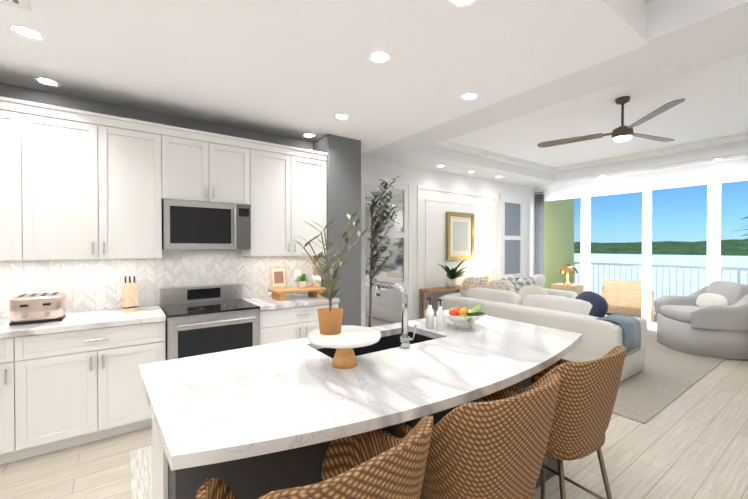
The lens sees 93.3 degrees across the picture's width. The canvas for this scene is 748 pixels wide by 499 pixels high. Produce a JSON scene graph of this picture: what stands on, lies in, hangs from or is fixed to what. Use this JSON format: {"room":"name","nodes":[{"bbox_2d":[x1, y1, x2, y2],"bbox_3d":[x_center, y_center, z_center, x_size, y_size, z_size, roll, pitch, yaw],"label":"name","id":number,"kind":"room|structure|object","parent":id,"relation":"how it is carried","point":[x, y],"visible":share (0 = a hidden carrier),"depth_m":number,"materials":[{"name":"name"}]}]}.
{"room":"kitchen and living room","nodes":[
{"label":"kitchen and living room","id":0,"kind":"room"},
{"bbox_2d":[162,250,240,252],"bbox_3d":[-2.904,-0.194,3.173,5.750,3.300,0.650,0,1,-36],"label":"wall","id":1,"kind":"structure","parent":0,"point":[189,251],"depth_m":3.58,"materials":[{"name":"white"}]},
{"bbox_2d":[0,96,35,260],"bbox_3d":[-2.840,-0.501,2.593,0.535,1.164,0.337,0,1,-36],"label":"upper cabinet","id":2,"kind":"object","parent":1,"relation":"attached to","point":[17,117],"depth_m":2.57,"materials":[{"name":"white wood"}]},
{"bbox_2d":[36,102,171,259],"bbox_3d":[-2.312,-0.505,2.972,0.995,1.164,0.337,0,1,-36],"label":"upper cabinet","id":3,"kind":"object","parent":1,"relation":"attached to","point":[75,184],"depth_m":2.84,"materials":[{"name":"white wood"}]},
{"bbox_2d":[0,83,312,149],"bbox_3d":[-2.429,-1.123,3.103,4.150,0.360,0.004,0,1,-36],"label":"wall band","id":4,"kind":"object","parent":1,"relation":"attached to","point":[37,96],"visible":0.33,"depth_m":3.28,"materials":[{"name":"grey paint"}]},
{"bbox_2d":[0,252,313,318],"bbox_3d":[-2.426,0.296,3.112,4.150,0.520,0.013,0,1,-36],"label":"backsplash","id":5,"kind":"structure","parent":1,"relation":"attached to","point":[85,285],"depth_m":3.28,"materials":[{"name":"tile"}]},
{"bbox_2d":[172,126,251,207],"bbox_3d":[-1.646,-0.769,3.447,0.760,0.644,0.337,0,1,-36],"label":"upper cabinet","id":6,"kind":"object","parent":1,"relation":"attached to","point":[207,166],"depth_m":3.32,"materials":[{"name":"white wood"}]},
{"bbox_2d":[162,199,250,249],"bbox_3d":[-1.616,-0.219,3.416,0.745,0.444,0.432,0,1,-36],"label":"microwave","id":7,"kind":"object","parent":6,"relation":"attached to","point":[192,225],"visible":1,"depth_m":3.25,"materials":[{"name":"silver metal"}]},
{"bbox_2d":[241,140,327,256],"bbox_3d":[-1.011,-0.513,3.905,0.917,1.164,0.337,0,1,-36],"label":"upper cabinet","id":8,"kind":"object","parent":1,"relation":"attached to","point":[289,183],"depth_m":3.76,"materials":[{"name":"white wood"}]},
{"bbox_2d":[0,328,747,498],"bbox_3d":[1.289,1.526,2.104,11.300,0.120,7.300,0,1,-36],"label":"floor","id":9,"kind":"structure","parent":0,"point":[691,442],"depth_m":2.44,"materials":[{"name":"beige wood"}]},
{"bbox_2d":[0,337,27,464],"bbox_3d":[-2.835,1.023,2.446,0.715,0.880,0.608,0,1,-36],"label":"base cabinet","id":10,"kind":"object","parent":9,"relation":"on","point":[13,350],"depth_m":2.38,"materials":[{"name":"white wood"}]},
{"bbox_2d":[28,321,165,457],"bbox_3d":[-2.257,1.019,2.860,0.937,0.880,0.608,0,1,-36],"label":"base cabinet","id":11,"kind":"object","parent":9,"relation":"on","point":[70,380],"depth_m":2.60,"materials":[{"name":"white wood"}]},
{"bbox_2d":[0,305,165,340],"bbox_3d":[-2.897,0.563,2.381,2.530,0.040,0.634,0,1,-36],"label":"countertop","id":12,"kind":"structure","parent":11,"relation":"on","point":[100,319],"depth_m":2.67,"materials":[{"name":"white stone"}]},
{"bbox_2d":[9,292,65,325],"bbox_3d":[-2.530,0.440,2.666,0.300,0.199,0.280,0,1,-36],"label":"toaster","id":13,"kind":"object","parent":12,"relation":"on","point":[35,308],"visible":1,"depth_m":2.59,"materials":[{"name":"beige metal"}]},
{"bbox_2d":[122,276,137,312],"bbox_3d":[-2.148,0.388,3.111,0.110,0.295,0.219,0,1,-36],"label":"knife block","id":14,"kind":"object","parent":12,"relation":"on","point":[130,295],"visible":1,"depth_m":3.06,"materials":[{"name":"brown wood"}]},
{"bbox_2d":[130,445,151,498],"bbox_3d":[-0.882,1.456,2.712,1.620,0.008,0.760,0,1,-36],"label":"runner rug","id":15,"kind":"object","parent":9,"relation":"on","point":[141,471],"visible":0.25,"depth_m":2.31,"materials":[{"name":"white carpet"}]},
{"bbox_2d":[160,283,259,359],"bbox_3d":[-1.533,0.912,3.309,0.745,1.085,0.713,0,1,-36],"label":"range","id":16,"kind":"object","parent":9,"relation":"on","point":[204,319],"visible":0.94,"depth_m":3.14,"materials":[{"name":"silver metal"}]},
{"bbox_2d":[259,301,339,344],"bbox_3d":[-0.907,1.010,3.828,0.855,0.880,0.608,0,1,-36],"label":"base cabinet","id":17,"kind":"object","parent":9,"relation":"on","point":[276,325],"depth_m":3.50,"materials":[{"name":"white wood"}]},
{"bbox_2d":[243,293,339,312],"bbox_3d":[-0.899,0.550,3.813,0.855,0.040,0.634,0,1,-36],"label":"countertop","id":18,"kind":"structure","parent":17,"relation":"on","point":[293,301],"depth_m":3.65,"materials":[{"name":"white stone"}]},
{"bbox_2d":[268,286,325,300],"bbox_3d":[-0.841,0.478,3.889,0.570,0.100,0.280,0,1,-36],"label":"tray","id":19,"kind":"object","parent":18,"relation":"on","point":[279,294],"visible":0.79,"depth_m":3.79,"materials":[{"name":"orange wood"}]},
{"bbox_2d":[269,266,287,288],"bbox_3d":[-1.040,0.306,3.854,0.184,0.248,0.070,0,1,-30],"label":"framed picture","id":20,"kind":"object","parent":19,"relation":"on","point":[278,277],"visible":1,"depth_m":3.84,"materials":[{"name":"brown wood"}]},
{"bbox_2d":[296,273,309,288],"bbox_3d":[-0.791,0.340,3.914,0.208,0.174,0.208,0,1,-36],"label":"potted plant","id":21,"kind":"object","parent":19,"relation":"on","point":[301,283],"visible":1,"depth_m":3.88,"materials":[{"name":"white ceramic"}]},
{"bbox_2d":[312,259,320,286],"bbox_3d":[-0.654,0.266,4.021,0.108,0.320,0.110,0,1,-36],"label":"utensil crock","id":22,"kind":"object","parent":19,"relation":"on","point":[314,282],"visible":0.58,"depth_m":3.98,"materials":[{"name":"white ceramic"}]},
{"bbox_2d":[196,416,433,498],"bbox_3d":[-0.146,0.977,0.998,0.614,1.002,0.520,0,1,-36],"label":"bar stool","id":23,"kind":"object","parent":9,"relation":"on","point":[380,463],"visible":0.94,"depth_m":0.88,"materials":[{"name":"wicker"}]},
{"bbox_2d":[313,134,360,325],"bbox_3d":[-0.449,0.056,4.302,0.447,2.780,0.380,0,1,-36],"label":"wall","id":24,"kind":"structure","parent":9,"relation":"on","point":[343,180],"depth_m":4.15,"materials":[{"name":"grey paint"}]},
{"bbox_2d":[138,315,581,498],"bbox_3d":[0.161,1.008,1.915,2.351,0.922,1.125,0,1,-36],"label":"kitchen island","id":25,"kind":"object","parent":9,"relation":"on","point":[255,422],"visible":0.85,"depth_m":1.38,"materials":[{"name":"white stone"}]},
{"bbox_2d":[307,325,380,368],"bbox_3d":[-0.140,0.474,1.685,0.350,0.149,0.350,0,1,-36],"label":"stand","id":26,"kind":"object","parent":25,"relation":"on","point":[346,340],"visible":0.96,"depth_m":1.63,"materials":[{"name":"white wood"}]},
{"bbox_2d":[294,212,367,334],"bbox_3d":[-0.217,0.108,1.701,0.412,0.582,0.428,0,1,-36],"label":"potted plant","id":27,"kind":"object","parent":26,"relation":"on","point":[330,320],"visible":1,"depth_m":1.66,"materials":[{"name":"green plant"}]},
{"bbox_2d":[374,281,416,348],"bbox_3d":[0.118,0.371,2.083,0.098,0.348,0.301,0,1,-36],"label":"island faucet","id":28,"kind":"object","parent":25,"relation":"on","point":[405,338],"visible":1,"depth_m":1.96,"materials":[{"name":"silver metal"}]},
{"bbox_2d":[425,298,431,328],"bbox_3d":[0.384,0.438,2.429,0.058,0.207,0.060,0,1,-36],"label":"bottle","id":29,"kind":"object","parent":25,"relation":"on","point":[428,313],"depth_m":2.41,"materials":[{"name":"white ceramic"}]},
{"bbox_2d":[432,299,444,330],"bbox_3d":[0.447,0.439,2.376,0.058,0.207,0.060,0,1,-36],"label":"bottle","id":30,"kind":"object","parent":25,"relation":"on","point":[440,318],"depth_m":2.36,"materials":[{"name":"white ceramic"}]},
{"bbox_2d":[444,304,488,328],"bbox_3d":[0.631,0.461,2.479,0.319,0.160,0.308,0,1,-36],"label":"bowl","id":31,"kind":"object","parent":25,"relation":"on","point":[462,318],"visible":0.98,"depth_m":2.43,"materials":[{"name":"white ceramic"}]},
{"bbox_2d":[365,175,400,326],"bbox_3d":[0.121,0.203,4.955,0.682,2.472,0.657,0,1,-36],"label":"tree","id":32,"kind":"object","parent":9,"relation":"on","point":[374,231],"visible":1,"depth_m":4.95,"materials":[{"name":"green plant"}]},
{"bbox_2d":[419,282,490,318],"bbox_3d":[1.663,1.046,6.469,2.000,0.760,0.285,0,1,-36],"label":"console table","id":33,"kind":"object","parent":9,"relation":"on","point":[430,291],"visible":0.33,"depth_m":5.97,"materials":[{"name":"brown wood"}]},
{"bbox_2d":[437,259,472,287],"bbox_3d":[1.456,0.412,6.200,0.950,0.511,0.381,0,1,-36],"label":"potted plant","id":34,"kind":"object","parent":33,"relation":"on","point":[452,274],"visible":0.98,"depth_m":6.16,"materials":[{"name":"green plant"}]},
{"bbox_2d":[476,253,497,280],"bbox_3d":[2.147,0.362,6.732,0.400,0.600,0.400,0,1,-36],"label":"table lamp","id":35,"kind":"object","parent":33,"relation":"on","point":[486,261],"visible":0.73,"depth_m":6.58,"materials":[{"name":"white fabric"}]},
{"bbox_2d":[393,374,560,498],"bbox_3d":[0.398,0.974,1.385,0.609,1.002,0.509,0,1,-36],"label":"bar stool","id":36,"kind":"object","parent":9,"relation":"on","point":[492,445],"visible":0.81,"depth_m":1.15,"materials":[{"name":"wicker"}]},
{"bbox_2d":[506,346,626,498],"bbox_3d":[0.912,0.970,1.766,0.609,1.002,0.509,0,1,-36],"label":"bar stool","id":37,"kind":"object","parent":9,"relation":"on","point":[586,397],"visible":0.6,"depth_m":1.54,"materials":[{"name":"wicker"}]},
{"bbox_2d":[612,330,724,423],"bbox_3d":[3.106,1.431,5.172,3.970,0.012,2.630,0,1,-36],"label":"living room rug","id":38,"kind":"object","parent":9,"relation":"on","point":[666,376],"visible":0.21,"depth_m":3.88,"materials":[{"name":"beige carpet"}]},
{"bbox_2d":[437,274,646,381],"bbox_3d":[2.901,0.928,5.505,2.790,0.984,2.642,0,1,-36],"label":"sectional sofa","id":39,"kind":"object","parent":38,"relation":"on","point":[530,300],"visible":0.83,"depth_m":4.26,"materials":[{"name":"fabric"}]},
{"bbox_2d":[551,283,584,293],"bbox_3d":[3.929,1.055,7.170,0.460,0.700,0.462,0,1,-36],"label":"side table","id":40,"kind":"object","parent":38,"relation":"on","point":[578,288],"visible":0.1,"depth_m":7.01,"materials":[{"name":"brown wood"}]},
{"bbox_2d":[557,264,577,284],"bbox_3d":[3.930,0.501,7.164,0.378,0.405,0.378,0,1,-36],"label":"mushroom lamp","id":41,"kind":"object","parent":40,"relation":"on","point":[568,269],"visible":1,"depth_m":7.06,"materials":[{"name":"gold metal"}]},
{"bbox_2d":[654,280,747,359],"bbox_3d":[4.795,0.940,5.103,1.289,0.969,1.281,0,1,-36],"label":"armchair","id":42,"kind":"object","parent":38,"relation":"on","point":[710,319],"visible":1,"depth_m":4.77,"materials":[{"name":"fabric"}]},
{"bbox_2d":[728,216,747,249],"bbox_3d":[5.420,0.418,4.789,1.158,2.046,1.066,0,1,-36],"label":"tropical plant","id":43,"kind":"object","parent":9,"relation":"on","point":[743,235],"visible":1,"depth_m":5.25,"materials":[{"name":"green plant"}]},
{"bbox_2d":[0,0,747,187],"bbox_3d":[1.289,-1.564,2.076,11.300,0.540,7.300,0,1,-36],"label":"ceiling","id":44,"kind":"structure","parent":0,"point":[532,74],"depth_m":2.62,"materials":[{"name":"white paint"}]},
{"bbox_2d":[0,0,31,11],"bbox_3d":[-1.888,-1.285,1.670,0.340,0.009,0.340,0,1,-36],"label":"ceiling vent","id":45,"kind":"object","parent":44,"relation":"in","point":[23,4],"visible":1,"depth_m":1.84,"materials":[{"name":"white"}]},
{"bbox_2d":[10,25,44,40],"bbox_3d":[-2.067,-1.292,2.107,0.148,0.003,0.148,-1,1,-45],"label":"recessed light","id":46,"kind":"object","parent":44,"relation":"in","point":[26,33],"depth_m":2.10,"materials":[{"name":"white"}]},
{"bbox_2d":[34,77,59,86],"bbox_3d":[-2.529,-1.298,2.736,0.148,0.003,0.148,0,1,9],"label":"recessed light","id":47,"kind":"object","parent":44,"relation":"in","point":[49,82],"depth_m":2.73,"materials":[{"name":"white plastic"}]},
{"bbox_2d":[302,133,314,137],"bbox_3d":[-0.749,-1.310,4.062,0.148,0.003,0.148,0,1,9],"label":"recessed light","id":48,"kind":"object","parent":44,"relation":"in","point":[308,135],"depth_m":4.06,"materials":[{"name":"white"}]},
{"bbox_2d":[334,114,348,119],"bbox_3d":[-0.322,-1.304,3.482,0.148,0.003,0.148,-1,1,-45],"label":"recessed light","id":49,"kind":"object","parent":44,"relation":"in","point":[340,116],"depth_m":3.49,"materials":[{"name":"white"}]},
{"bbox_2d":[369,51,390,62],"bbox_3d":[0.042,-1.294,2.377,0.148,0.003,0.148,-1,1,-45],"label":"recessed light","id":50,"kind":"object","parent":44,"relation":"in","point":[375,56],"depth_m":2.38,"materials":[{"name":"white plastic"}]},
{"bbox_2d":[449,0,474,6],"bbox_3d":[0.455,-1.289,1.800,0.148,0.003,0.148,0,1,-9],"label":"recessed light","id":51,"kind":"object","parent":44,"relation":"in","point":[459,3],"depth_m":1.85,"materials":[{"name":"white plastic"}]},
{"bbox_2d":[460,93,478,99],"bbox_3d":[0.811,-1.300,3.003,0.148,0.003,0.148,0,1,9],"label":"recessed light","id":52,"kind":"object","parent":44,"relation":"in","point":[470,96],"depth_m":3.00,"materials":[{"name":"white plastic"}]},
{"bbox_2d":[537,96,684,147],"bbox_3d":[2.729,-1.406,3.957,1.442,0.450,1.469,0,1,-36],"label":"fan","id":53,"kind":"object","parent":44,"relation":"hanging from","point":[622,133],"visible":1,"depth_m":3.81,"materials":[{"name":"brown metal"}]},
{"bbox_2d":[361,157,535,319],"bbox_3d":[1.542,-0.226,6.669,5.550,3.300,0.150,0,1,-36],"label":"wall","id":54,"kind":"structure","parent":0,"point":[436,222],"depth_m":6.39,"materials":[{"name":"white paint"}]},
{"bbox_2d":[361,174,411,326],"bbox_3d":[0.175,0.149,5.575,1.090,2.570,0.040,0,1,-36],"label":"door","id":55,"kind":"structure","parent":54,"relation":"attached to","point":[386,306],"depth_m":5.63,"materials":[{"name":"white wood"}]},
{"bbox_2d":[417,186,495,315],"bbox_3d":[1.619,0.024,6.623,2.180,2.200,0.018,0,1,-36],"label":"trim","id":56,"kind":"structure","parent":54,"relation":"attached to","point":[433,189],"depth_m":6.12,"materials":[{"name":"white wood"}]},
{"bbox_2d":[446,212,473,259],"bbox_3d":[1.619,-0.246,6.587,0.740,0.880,0.035,0,1,-36],"label":"framed picture","id":57,"kind":"object","parent":54,"relation":"attached to","point":[459,236],"visible":1,"depth_m":6.57,"materials":[{"name":"gold"}]},
{"bbox_2d":[499,194,524,280],"bbox_3d":[2.971,0.130,7.580,0.910,2.570,0.040,0,1,-36],"label":"window","id":58,"kind":"structure","parent":54,"relation":"attached to","point":[511,235],"depth_m":7.57,"materials":[{"name":"white"}]},
{"bbox_2d":[544,199,573,288],"bbox_3d":[4.488,-0.186,8.782,1.700,3.420,0.150,0,1,-36],"label":"wall","id":59,"kind":"structure","parent":0,"point":[552,254],"depth_m":8.73,"materials":[{"name":"green paint"}]},
{"bbox_2d":[536,158,747,197],"bbox_3d":[5.820,-0.214,5.337,0.150,3.300,7.000,0,1,-36],"label":"wall","id":60,"kind":"structure","parent":0,"point":[729,168],"depth_m":6.32,"materials":[{"name":"white paint"}]},
{"bbox_2d":[534,192,544,287],"bbox_3d":[3.727,0.051,7.974,0.090,2.682,0.240,0,1,-36],"label":"curtain","id":61,"kind":"object","parent":60,"relation":"hanging from","point":[539,233],"visible":0.73,"depth_m":7.95,"materials":[{"name":"grey fabric"}]},
{"bbox_2d":[544,175,747,328],"bbox_3d":[4.931,0.134,6.580,0.150,2.580,3.850,0,1,-36],"label":"doors","id":62,"kind":"structure","parent":60,"relation":"in","point":[713,252],"depth_m":6.42,"materials":[{"name":"white"}]},
{"label":"outside","id":63,"kind":"structure","parent":0,"visible":0},
{"bbox_2d":[574,239,747,255],"bbox_3d":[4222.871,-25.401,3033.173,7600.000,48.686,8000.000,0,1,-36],"label":"trees","id":64,"kind":"object","parent":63,"point":[727,249],"depth_m":1121.03,"materials":[{"name":"green plant"}]},
{"bbox_2d":[574,253,747,313],"bbox_3d":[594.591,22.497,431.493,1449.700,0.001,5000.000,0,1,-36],"label":"water","id":65,"kind":"structure","parent":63,"point":[687,260],"depth_m":370.29,"materials":[{"name":"blue liquid"}]},
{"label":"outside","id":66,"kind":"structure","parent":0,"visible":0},
{"bbox_2d":[606,313,656,322],"bbox_3d":[6.571,1.501,5.892,1.700,0.100,7.300,0,1,-36],"label":"floor","id":67,"kind":"structure","parent":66,"point":[655,317],"depth_m":7.62,"materials":[{"name":"beige tile"}]},
{"bbox_2d":[601,279,653,321],"bbox_3d":[5.417,1.035,7.583,0.880,0.800,0.800,0,1,34],"label":"chair","id":68,"kind":"object","parent":67,"relation":"on","point":[623,302],"depth_m":7.27,"materials":[{"name":"beige fabric"}]},
{"bbox_2d":[572,262,747,311],"bbox_3d":[7.224,0.897,6.263,0.050,1.100,7.150,0,1,-36],"label":"balcony railing","id":69,"kind":"object","parent":67,"relation":"on","point":[695,267],"depth_m":7.56,"materials":[{"name":"silver metal"}]}
]}

